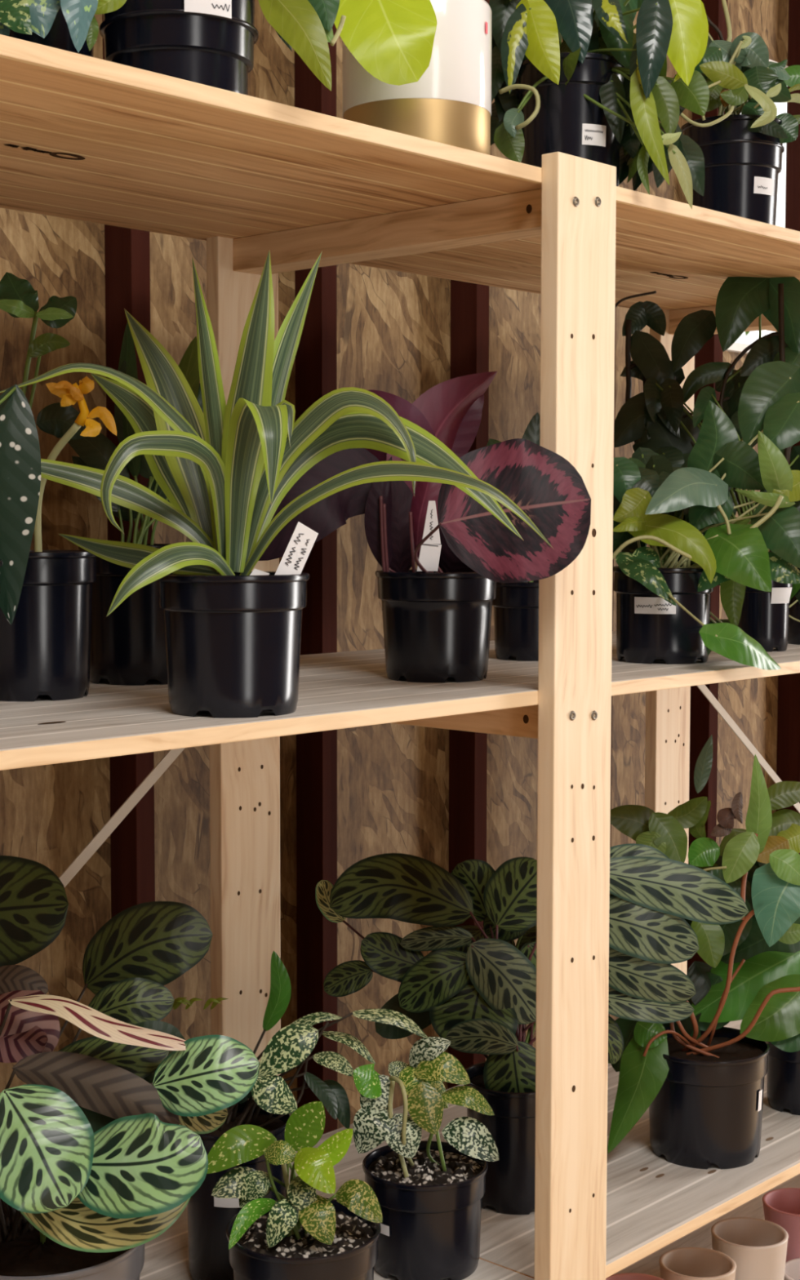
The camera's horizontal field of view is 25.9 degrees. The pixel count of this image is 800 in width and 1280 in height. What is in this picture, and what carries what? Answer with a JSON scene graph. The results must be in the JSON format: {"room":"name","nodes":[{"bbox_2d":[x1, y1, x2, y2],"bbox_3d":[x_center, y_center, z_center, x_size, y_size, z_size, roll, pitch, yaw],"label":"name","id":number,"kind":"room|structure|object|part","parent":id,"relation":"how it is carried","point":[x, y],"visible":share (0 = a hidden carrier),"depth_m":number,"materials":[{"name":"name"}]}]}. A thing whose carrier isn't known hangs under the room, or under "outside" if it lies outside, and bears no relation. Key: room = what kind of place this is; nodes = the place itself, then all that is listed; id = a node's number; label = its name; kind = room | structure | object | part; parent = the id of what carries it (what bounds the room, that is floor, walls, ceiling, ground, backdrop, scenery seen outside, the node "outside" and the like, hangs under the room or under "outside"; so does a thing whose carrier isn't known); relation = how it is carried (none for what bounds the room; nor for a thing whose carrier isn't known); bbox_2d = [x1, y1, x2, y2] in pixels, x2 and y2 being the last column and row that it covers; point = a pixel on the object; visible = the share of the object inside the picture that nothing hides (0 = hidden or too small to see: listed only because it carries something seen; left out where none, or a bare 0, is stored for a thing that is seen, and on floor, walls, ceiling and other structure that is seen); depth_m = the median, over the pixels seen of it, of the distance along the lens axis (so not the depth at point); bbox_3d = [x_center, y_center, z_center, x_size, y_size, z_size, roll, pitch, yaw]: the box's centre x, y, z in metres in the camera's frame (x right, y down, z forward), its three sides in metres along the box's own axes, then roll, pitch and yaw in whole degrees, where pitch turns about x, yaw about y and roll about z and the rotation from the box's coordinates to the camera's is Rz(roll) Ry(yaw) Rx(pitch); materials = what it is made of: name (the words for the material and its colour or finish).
{"room":"plant shop","nodes":[
{"label":"plant shop","id":0,"kind":"room"},
{"bbox_2d":[0,0,788,1128],"bbox_3d":[-0.818,-0.349,1.483,0.040,3.400,5.000,4,5,42],"label":"wall","id":1,"kind":"structure","parent":0,"point":[393,327],"depth_m":2.29,"materials":[{"name":"brown wood"}]},
{"bbox_2d":[102,13,155,918],"bbox_3d":[-0.309,-0.381,1.972,0.048,3.400,0.027,4,5,42],"label":"trim","id":2,"kind":"structure","parent":1,"relation":"attached to","point":[126,251],"depth_m":1.98,"materials":[{"name":"brown wood"}]},
{"bbox_2d":[294,23,337,1134],"bbox_3d":[-0.106,-0.395,2.193,0.048,3.400,0.027,4,5,42],"label":"trim","id":3,"kind":"structure","parent":1,"relation":"attached to","point":[316,362],"depth_m":2.21,"materials":[{"name":"brown wood"}]},
{"bbox_2d":[448,0,489,1088],"bbox_3d":[0.097,-0.409,2.413,0.048,3.400,0.027,4,5,42],"label":"trim","id":4,"kind":"structure","parent":1,"relation":"attached to","point":[469,302],"depth_m":2.43,"materials":[{"name":"brown wood"}]},
{"bbox_2d":[608,307,616,1015],"bbox_3d":[0.299,-0.424,2.634,0.048,3.400,0.027,4,5,42],"label":"trim","id":5,"kind":"structure","parent":1,"relation":"attached to","point":[615,308],"depth_m":2.65,"materials":[{"name":"brown wood"}]},
{"bbox_2d":[686,0,727,974],"bbox_3d":[0.502,-0.438,2.855,0.048,3.400,0.027,4,5,42],"label":"trim","id":6,"kind":"structure","parent":1,"relation":"attached to","point":[703,715],"depth_m":2.88,"materials":[{"name":"brown wood"}]},
{"bbox_2d":[724,58,788,354],"bbox_3d":[0.684,-0.751,3.084,0.049,0.504,0.575,4,5,42],"label":"window","id":7,"kind":"structure","parent":1,"relation":"in","point":[747,338],"depth_m":3.05,"materials":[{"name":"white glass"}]},
{"bbox_3d":[0.684,-0.506,3.100,0.049,0.014,0.575,4,5,42],"label":"sill","id":8,"kind":"part","parent":7,"relation":"part of","materials":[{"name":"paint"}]},
{"bbox_2d":[775,0,799,854],"bbox_3d":[0.705,-0.452,3.075,0.048,3.400,0.027,4,5,42],"label":"trim","id":9,"kind":"structure","parent":1,"relation":"attached to","point":[788,759],"depth_m":3.09,"materials":[{"name":"brown wood"}]},
{"bbox_2d":[375,569,496,682],"bbox_3d":[0.036,-0.015,1.713,0.122,0.106,0.122,4,5,42],"label":"pot","id":10,"kind":"object","parent":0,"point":[437,623],"depth_m":1.67,"materials":[{"name":"black plastic"}]},
{"bbox_2d":[648,1026,769,1168],"bbox_3d":[0.357,0.533,2.029,0.146,0.128,0.146,4,5,42],"label":"pot","id":11,"kind":"object","parent":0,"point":[706,1110],"depth_m":1.98,"materials":[{"name":"black plastic"}]},
{"bbox_3d":[1.243,1.436,0.691,4.310,0.050,6.450,4,5,42],"label":"floor","id":12,"kind":"structure","parent":0,"visible":0},
{"bbox_2d":[0,34,799,1279],"bbox_3d":[0.062,0.436,1.881,0.489,1.783,4.100,4,5,42],"label":"shelving unit","id":13,"kind":"object","parent":12,"relation":"on","point":[84,138],"visible":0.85,"depth_m":1.63,"materials":[{"name":"brown wood"}]},
{"bbox_2d":[0,383,40,625],"bbox_3d":[-0.340,-0.069,1.300,0.153,0.266,0.119,-1,4,-18],"label":"leaf","id":14,"kind":"object","parent":13,"relation":"on","point":[20,447],"visible":1,"depth_m":1.35,"materials":[{"name":"green plant"}]},
{"bbox_2d":[0,559,3,593],"bbox_3d":[-0.357,0.002,1.299,0.119,0.125,0.119,4,5,42],"label":"pot","id":15,"kind":"object","parent":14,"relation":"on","point":[1,561],"depth_m":1.30,"materials":[{"name":"black plastic"}]},
{"bbox_2d":[0,271,116,702],"bbox_3d":[-0.323,-0.140,1.524,0.134,0.379,0.121,4,5,42],"label":"potted flowering plant","id":16,"kind":"object","parent":13,"relation":"on","point":[45,650],"visible":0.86,"depth_m":1.50,"materials":[{"name":"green plant"}]},
{"bbox_3d":[-0.336,-0.177,1.536,0.022,0.229,0.054,0,4,6],"label":"stem","id":17,"kind":"part","parent":16,"relation":"part of","materials":[{"name":"green plant"}]},
{"bbox_3d":[-0.333,-0.163,1.539,0.028,0.198,0.040,4,5,42],"label":"stem","id":18,"kind":"part","parent":16,"relation":"part of","materials":[{"name":"green plant"}]},
{"bbox_3d":[-0.323,-0.014,1.528,0.116,0.128,0.116,4,5,42],"label":"pot","id":19,"kind":"part","parent":16,"relation":"part of","materials":[{"name":"black plastic"}]},
{"bbox_3d":[-0.300,-0.127,1.524,0.044,0.129,0.025,0,4,-4],"label":"flower stem","id":20,"kind":"part","parent":16,"relation":"part of","materials":[{"name":"green plant"}]},
{"bbox_3d":[-0.278,-0.204,1.510,0.015,0.038,0.010,0,4,-7],"label":"flower","id":21,"kind":"part","parent":16,"relation":"part of","materials":[{"name":"yellow plant"}]},
{"bbox_2d":[0,0,126,57],"bbox_3d":[-0.274,-0.464,1.318,0.109,0.110,0.168,-2,4,-23],"label":"potted plant","id":22,"kind":"object","parent":13,"relation":"on","point":[69,25],"visible":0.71,"depth_m":1.25,"materials":[{"name":"green plant"}]},
{"bbox_2d":[8,7,94,57],"bbox_3d":[-0.285,-0.466,1.345,0.109,0.110,0.109,4,5,42],"label":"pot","id":23,"kind":"object","parent":22,"relation":"on","point":[59,37],"depth_m":1.31,"materials":[{"name":"black plastic"}]},
{"bbox_2d":[0,855,259,1279],"bbox_3d":[-0.262,0.417,1.444,0.255,0.435,0.300,-1,4,-15],"label":"plant","id":24,"kind":"object","parent":13,"relation":"on","point":[102,1151],"visible":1,"depth_m":1.37,"materials":[{"name":"green plant"}]},
{"bbox_3d":[-0.289,0.558,1.411,0.169,0.158,0.169,4,5,42],"label":"pot","id":25,"kind":"part","parent":24,"relation":"part of","materials":[{"name":"grey plastic"}]},
{"bbox_2d":[67,321,203,685],"bbox_3d":[-0.253,-0.135,1.680,0.130,0.349,0.125,4,5,42],"label":"potted leafy plant","id":26,"kind":"object","parent":13,"relation":"on","point":[128,644],"visible":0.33,"depth_m":1.64,"materials":[{"name":"green plant"}]},
{"bbox_3d":[-0.251,-0.026,1.680,0.117,0.132,0.117,4,5,42],"label":"pot","id":27,"kind":"part","parent":26,"relation":"part of","materials":[{"name":"black plastic"}]},
{"bbox_2d":[99,0,346,95],"bbox_3d":[-0.135,-0.483,1.353,0.200,0.146,0.125,0,4,6],"label":"potted plant","id":28,"kind":"object","parent":13,"relation":"on","point":[209,42],"visible":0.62,"depth_m":1.31,"materials":[{"name":"black plastic"}]},
{"bbox_2d":[99,0,258,95],"bbox_3d":[-0.172,-0.484,1.357,0.125,0.145,0.125,4,5,42],"label":"pot","id":29,"kind":"object","parent":28,"relation":"on","point":[209,42],"depth_m":1.31,"materials":[{"name":"black plastic"}]},
{"bbox_3d":[-0.047,-0.455,1.297,0.006,0.025,0.017,3,5,36],"label":"stem","id":30,"kind":"part","parent":28,"relation":"part of","materials":[{"name":"green plant"}]},
{"bbox_3d":[-0.172,0.431,1.953,0.019,1.783,0.089,4,5,42],"label":"post","id":31,"kind":"part","parent":13,"relation":"part of","materials":[{"name":"brown wood"}]},
{"bbox_2d":[0,250,554,718],"bbox_3d":[-0.105,-0.130,1.374,0.444,0.381,0.207,1,4,19],"label":"dracaena","id":32,"kind":"object","parent":13,"relation":"on","point":[233,632],"visible":0.99,"depth_m":1.39,"materials":[{"name":"green plant"}]},
{"bbox_2d":[156,571,309,718],"bbox_3d":[-0.135,0.002,1.408,0.124,0.112,0.124,4,5,42],"label":"pot","id":33,"kind":"object","parent":32,"relation":"on","point":[233,638],"depth_m":1.36,"materials":[{"name":"black plastic"}]},
{"bbox_2d":[206,1101,382,1279],"bbox_3d":[-0.086,0.519,1.526,0.136,0.221,0.141,4,5,42],"label":"plant","id":34,"kind":"object","parent":13,"relation":"on","point":[305,1234],"visible":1,"depth_m":1.51,"materials":[{"name":"green plant"}]},
{"bbox_3d":[-0.099,0.488,1.526,0.015,0.079,0.005,2,4,26],"label":"stem","id":35,"kind":"part","parent":34,"relation":"part of","materials":[{"name":"green plant"}]},
{"bbox_3d":[-0.088,0.495,1.530,0.006,0.065,0.013,-1,4,-21],"label":"stem","id":36,"kind":"part","parent":34,"relation":"part of","materials":[{"name":"green plant"}]},
{"bbox_3d":[-0.085,0.572,1.531,0.136,0.114,0.136,4,5,42],"label":"pot","id":37,"kind":"part","parent":34,"relation":"part of","materials":[{"name":"black plastic"}]},
{"bbox_2d":[172,951,428,1279],"bbox_3d":[-0.100,0.467,1.701,0.256,0.302,0.125,0,4,-4],"label":"plant","id":38,"kind":"object","parent":13,"relation":"on","point":[273,1102],"visible":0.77,"depth_m":1.68,"materials":[{"name":"green plant"}]},
{"bbox_3d":[-0.159,0.541,1.693,0.109,0.155,0.109,4,5,42],"label":"pot","id":39,"kind":"part","parent":38,"relation":"part of","materials":[{"name":"black plastic"}]},
{"bbox_3d":[-0.116,0.425,1.684,0.099,0.103,0.012,-2,4,-27],"label":"stem","id":40,"kind":"part","parent":38,"relation":"part of","materials":[{"name":"green plant"}]},
{"bbox_2d":[333,0,491,155],"bbox_3d":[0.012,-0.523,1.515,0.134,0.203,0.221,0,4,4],"label":"planter","id":41,"kind":"object","parent":13,"relation":"on","point":[420,68],"visible":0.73,"depth_m":1.50,"materials":[{"name":"white ceramic"}]},
{"bbox_2d":[258,371,591,682],"bbox_3d":[0.045,-0.111,1.652,0.359,0.305,0.227,4,5,42],"label":"potted calathea","id":42,"kind":"object","parent":13,"relation":"on","point":[437,615],"visible":0.8,"depth_m":1.67,"materials":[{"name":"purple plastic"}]},
{"bbox_3d":[-0.017,-0.100,1.683,0.007,0.079,0.007,4,5,42],"label":"stem","id":43,"kind":"part","parent":42,"relation":"part of","materials":[{"name":"purple plant"}]},
{"bbox_3d":[-0.014,-0.096,1.683,0.006,0.072,0.007,4,5,42],"label":"stem","id":44,"kind":"part","parent":42,"relation":"part of","materials":[{"name":"purple plant"}]},
{"bbox_3d":[0.012,-0.092,1.684,0.006,0.064,0.007,4,5,42],"label":"stem","id":45,"kind":"part","parent":42,"relation":"part of","materials":[{"name":"purple plant"}]},
{"bbox_2d":[353,1036,498,1279],"bbox_3d":[0.027,0.503,1.710,0.130,0.228,0.125,4,5,42],"label":"plant","id":46,"kind":"object","parent":13,"relation":"on","point":[429,1193],"visible":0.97,"depth_m":1.69,"materials":[{"name":"green plant"}]},
{"bbox_3d":[-0.002,0.480,1.694,0.019,0.107,0.026,-2,4,-23],"label":"stem","id":47,"kind":"part","parent":46,"relation":"part of","materials":[{"name":"green plant"}]},
{"bbox_3d":[0.001,0.476,1.699,0.022,0.107,0.055,1,4,10],"label":"stem","id":48,"kind":"part","parent":46,"relation":"part of","materials":[{"name":"green plant"}]},
{"bbox_3d":[0.025,0.566,1.717,0.124,0.102,0.124,4,5,42],"label":"pot","id":49,"kind":"part","parent":46,"relation":"part of","materials":[{"name":"black plastic"}]},
{"bbox_3d":[0.032,0.477,1.720,0.028,0.101,0.008,1,4,8],"label":"stem","id":50,"kind":"part","parent":46,"relation":"part of","materials":[{"name":"green plant"}]},
{"bbox_3d":[0.039,0.479,1.707,0.021,0.100,0.027,4,5,42],"label":"stem","id":51,"kind":"part","parent":46,"relation":"part of","materials":[{"name":"green plant"}]},
{"bbox_2d":[486,412,540,661],"bbox_3d":[0.149,-0.119,1.966,0.102,0.280,0.102,4,5,42],"label":"potted plant","id":52,"kind":"object","parent":13,"relation":"on","point":[516,605],"visible":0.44,"depth_m":1.93,"materials":[{"name":"green plant"}]},
{"bbox_3d":[0.149,-0.023,1.969,0.097,0.088,0.097,4,5,42],"label":"pot","id":53,"kind":"part","parent":52,"relation":"part of","materials":[{"name":"black plastic"}]},
{"bbox_2d":[315,843,748,1214],"bbox_3d":[0.140,0.413,1.885,0.467,0.386,0.134,0,4,0],"label":"plant","id":54,"kind":"object","parent":13,"relation":"on","point":[476,988],"visible":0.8,"depth_m":1.86,"materials":[{"name":"green plant"}]},
{"bbox_3d":[0.126,0.538,1.886,0.119,0.135,0.119,4,5,42],"label":"pot","id":55,"kind":"part","parent":54,"relation":"part of","materials":[{"name":"black plastic"}]},
{"bbox_3d":[0.163,0.452,1.646,0.019,1.783,0.089,4,5,42],"label":"post","id":56,"kind":"part","parent":13,"relation":"part of","materials":[{"name":"brown wood"}]},
{"bbox_2d":[488,0,709,208],"bbox_3d":[0.194,-0.554,1.710,0.235,0.277,0.176,0,4,-7],"label":"potted plant","id":57,"kind":"object","parent":13,"relation":"on","point":[600,94],"visible":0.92,"depth_m":1.68,"materials":[{"name":"green plant"}]},
{"bbox_3d":[0.112,-0.506,1.649,0.043,0.043,0.010,2,4,31],"label":"stem","id":58,"kind":"part","parent":57,"relation":"part of","materials":[{"name":"green plant"}]},
{"bbox_2d":[515,52,625,186],"bbox_3d":[0.170,-0.504,1.737,0.113,0.135,0.113,4,5,42],"label":"pot","id":59,"kind":"object","parent":57,"relation":"on","point":[582,93],"depth_m":1.69,"materials":[{"name":"black plastic"}]},
{"bbox_2d":[605,1272,663,1279],"bbox_3d":[0.260,0.786,1.923,0.088,0.139,0.088,4,5,42],"label":"pot","id":60,"kind":"object","parent":13,"relation":"on","point":[625,1276],"visible":0.89,"depth_m":1.96,"materials":[{"name":"ceramic"}]},
{"bbox_3d":[0.393,0.391,2.568,0.019,1.783,0.089,4,5,42],"label":"post","id":61,"kind":"part","parent":13,"relation":"part of","materials":[{"name":"brown wood"}]},
{"bbox_2d":[658,1247,736,1279],"bbox_3d":[0.346,0.786,2.024,0.088,0.127,0.088,4,5,42],"label":"pot","id":62,"kind":"object","parent":13,"relation":"on","point":[682,1263],"visible":1,"depth_m":2.05,"materials":[{"name":"beige ceramic"}]},
{"bbox_2d":[608,735,799,1168],"bbox_3d":[0.367,0.354,2.057,0.253,0.481,0.228,0,4,5],"label":"potted plant","id":63,"kind":"object","parent":13,"relation":"on","point":[700,1080],"visible":0.77,"depth_m":2.00,"materials":[{"name":"green plant"}]},
{"bbox_3d":[0.316,0.464,1.996,0.093,0.041,0.014,-3,5,-37],"label":"stem","id":64,"kind":"part","parent":63,"relation":"part of","materials":[{"name":"brown plant"}]},
{"bbox_3d":[0.339,0.455,2.012,0.065,0.058,0.021,-1,4,-12],"label":"stem","id":65,"kind":"part","parent":63,"relation":"part of","materials":[{"name":"brown plant"}]},
{"bbox_3d":[0.332,0.445,2.015,0.020,0.078,0.036,-1,4,-12],"label":"stem","id":66,"kind":"part","parent":63,"relation":"part of","materials":[{"name":"brown plant"}]},
{"bbox_3d":[0.339,0.460,2.008,0.059,0.049,0.005,1,4,15],"label":"stem","id":67,"kind":"part","parent":63,"relation":"part of","materials":[{"name":"brown plant"}]},
{"bbox_3d":[0.355,0.268,1.992,0.038,0.021,0.007,2,4,31],"label":"stem","id":68,"kind":"part","parent":63,"relation":"part of","materials":[{"name":"green plant"}]},
{"bbox_3d":[0.373,0.390,2.004,0.090,0.188,0.043,4,5,42],"label":"stem","id":69,"kind":"part","parent":63,"relation":"part of","materials":[{"name":"brown plant"}]},
{"bbox_3d":[0.380,0.429,2.045,0.056,0.103,0.021,-3,5,-42],"label":"stem","id":70,"kind":"part","parent":63,"relation":"part of","materials":[{"name":"brown plant"}]},
{"bbox_3d":[0.396,0.440,1.999,0.116,0.090,0.072,4,5,42],"label":"stem","id":71,"kind":"part","parent":63,"relation":"part of","materials":[{"name":"brown plant"}]},
{"bbox_3d":[0.401,0.273,2.005,0.010,0.097,0.038,3,5,36],"label":"stem","id":72,"kind":"part","parent":63,"relation":"part of","materials":[{"name":"plant"}]},
{"bbox_2d":[612,360,799,670],"bbox_3d":[0.336,-0.142,1.921,0.218,0.339,0.248,4,5,42],"label":"potted plant","id":73,"kind":"object","parent":13,"relation":"on","point":[663,589],"visible":1,"depth_m":1.89,"materials":[{"name":"green plant"}]},
{"bbox_3d":[0.279,-0.093,1.856,0.112,0.037,0.014,0,4,0],"label":"stem","id":74,"kind":"part","parent":73,"relation":"part of","materials":[{"name":"green plant"}]},
{"bbox_2d":[612,565,713,664],"bbox_3d":[0.293,-0.029,1.938,0.114,0.105,0.114,4,5,42],"label":"pot","id":75,"kind":"object","parent":73,"relation":"on","point":[651,626],"depth_m":1.89,"materials":[{"name":"black plastic"}]},
{"bbox_3d":[0.351,-0.130,1.881,0.016,0.033,0.004,1,4,10],"label":"stem","id":76,"kind":"part","parent":73,"relation":"part of","materials":[{"name":"plant"}]},
{"bbox_3d":[0.382,-0.125,1.885,0.065,0.064,0.017,1,4,15],"label":"stem","id":77,"kind":"part","parent":73,"relation":"part of","materials":[{"name":"plant"}]},
{"bbox_2d":[613,276,799,651],"bbox_3d":[0.393,-0.228,2.147,0.269,0.475,0.167,1,4,7],"label":"potted plant","id":78,"kind":"object","parent":13,"relation":"on","point":[656,419],"visible":0.47,"depth_m":2.17,"materials":[{"name":"green plant"}]},
{"bbox_3d":[0.297,-0.430,2.211,0.058,0.027,0.004,0,4,-2],"label":"stem","id":79,"kind":"part","parent":78,"relation":"part of","materials":[{"name":"brown plant"}]},
{"bbox_3d":[0.395,-0.298,2.184,0.097,0.046,0.006,1,4,17],"label":"stem","id":80,"kind":"part","parent":78,"relation":"part of","materials":[{"name":"green plant"}]},
{"bbox_3d":[0.401,-0.205,2.162,0.149,0.253,0.049,4,5,42],"label":"stem","id":81,"kind":"part","parent":78,"relation":"part of","materials":[{"name":"green plant"}]},
{"bbox_3d":[0.427,-0.378,2.168,0.046,0.120,0.010,1,4,7],"label":"stem","id":82,"kind":"part","parent":78,"relation":"part of","materials":[{"name":"green plant"}]},
{"bbox_3d":[0.427,-0.230,2.148,0.081,0.305,0.077,2,4,29],"label":"stem","id":83,"kind":"part","parent":78,"relation":"part of","materials":[{"name":"green plant"}]},
{"bbox_2d":[737,579,792,651],"bbox_3d":[0.439,-0.038,2.107,0.075,0.100,0.075,4,5,42],"label":"pot","id":84,"kind":"object","parent":78,"relation":"on","point":[764,617],"depth_m":2.08,"materials":[{"name":"black plastic"}]},
{"bbox_2d":[680,0,798,225],"bbox_3d":[0.374,-0.595,1.919,0.130,0.294,0.165,1,4,13],"label":"potted plant","id":85,"kind":"object","parent":13,"relation":"on","point":[742,153],"visible":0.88,"depth_m":1.90,"materials":[{"name":"black plastic"}]},
{"bbox_3d":[0.330,-0.567,1.862,0.068,0.040,0.020,-1,4,-10],"label":"stem","id":86,"kind":"part","parent":85,"relation":"part of","materials":[{"name":"green plant"}]},
{"bbox_3d":[0.332,-0.577,1.858,0.028,0.045,0.006,-2,4,-28],"label":"stem","id":87,"kind":"part","parent":85,"relation":"part of","materials":[{"name":"green plant"}]},
{"bbox_3d":[0.352,-0.645,1.944,0.073,0.165,0.028,-2,4,-26],"label":"stem","id":88,"kind":"part","parent":85,"relation":"part of","materials":[{"name":"green plant"}]},
{"bbox_3d":[0.378,-0.654,1.958,0.055,0.181,0.023,3,5,37],"label":"stem","id":89,"kind":"part","parent":85,"relation":"part of","materials":[{"name":"green plant"}]},
{"bbox_2d":[680,114,784,225],"bbox_3d":[0.372,-0.513,1.950,0.116,0.125,0.116,4,5,42],"label":"pot","id":90,"kind":"object","parent":85,"relation":"on","point":[742,153],"depth_m":1.90,"materials":[{"name":"black plastic"}]},
{"bbox_3d":[0.366,-0.640,1.894,0.016,0.026,0.004,0,4,-7],"label":"stem","id":91,"kind":"part","parent":85,"relation":"part of","materials":[{"name":"green plant"}]},
{"bbox_2d":[711,1217,788,1279],"bbox_3d":[0.425,0.781,2.118,0.092,0.124,0.092,4,5,42],"label":"pot","id":92,"kind":"object","parent":13,"relation":"on","point":[757,1247],"visible":0.92,"depth_m":2.09,"materials":[{"name":"beige ceramic"}]},
{"bbox_2d":[762,1187,799,1262],"bbox_3d":[0.532,0.789,2.317,0.098,0.083,0.098,4,5,42],"label":"pot","id":93,"kind":"object","parent":13,"relation":"on","point":[781,1206],"visible":0.66,"depth_m":2.30,"materials":[{"name":"pink ceramic"}]},
{"bbox_2d":[766,1041,799,1115],"bbox_3d":[0.504,0.523,2.187,0.095,0.126,0.095,-1,4,-21],"label":"plant","id":94,"kind":"object","parent":13,"relation":"on","point":[783,1074],"visible":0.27,"depth_m":2.16,"materials":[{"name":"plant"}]},
{"bbox_2d":[780,65,799,124],"bbox_3d":[0.663,-0.655,2.483,0.241,0.338,0.107,-1,4,-15],"label":"plant","id":95,"kind":"object","parent":13,"relation":"on","point":[793,71],"visible":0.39,"depth_m":2.49,"materials":[{"name":"green plant"}]},
{"bbox_2d":[783,1257,799,1279],"bbox_3d":[0.517,0.812,2.153,0.088,0.059,0.088,4,5,42],"label":"pot","id":96,"kind":"object","parent":13,"relation":"on","point":[792,1272],"visible":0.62,"depth_m":2.18,"materials":[{"name":"ceramic"}]},
{"bbox_2d":[787,566,799,644],"bbox_3d":[0.521,-0.099,2.223,0.124,0.208,0.095,0,4,-3],"label":"potted trailing plant","id":97,"kind":"object","parent":13,"relation":"on","point":[794,601],"visible":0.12,"depth_m":2.20,"materials":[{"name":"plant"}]},
{"bbox_3d":[0.491,-0.043,2.193,0.041,0.027,0.007,-1,4,-17],"label":"stem","id":98,"kind":"part","parent":97,"relation":"part of","materials":[{"name":"green plant"}]},
{"bbox_3d":[0.495,-0.030,2.193,0.041,0.023,0.007,-1,4,-13],"label":"stem","id":99,"kind":"part","parent":97,"relation":"part of","materials":[{"name":"green plant"}]}
]}

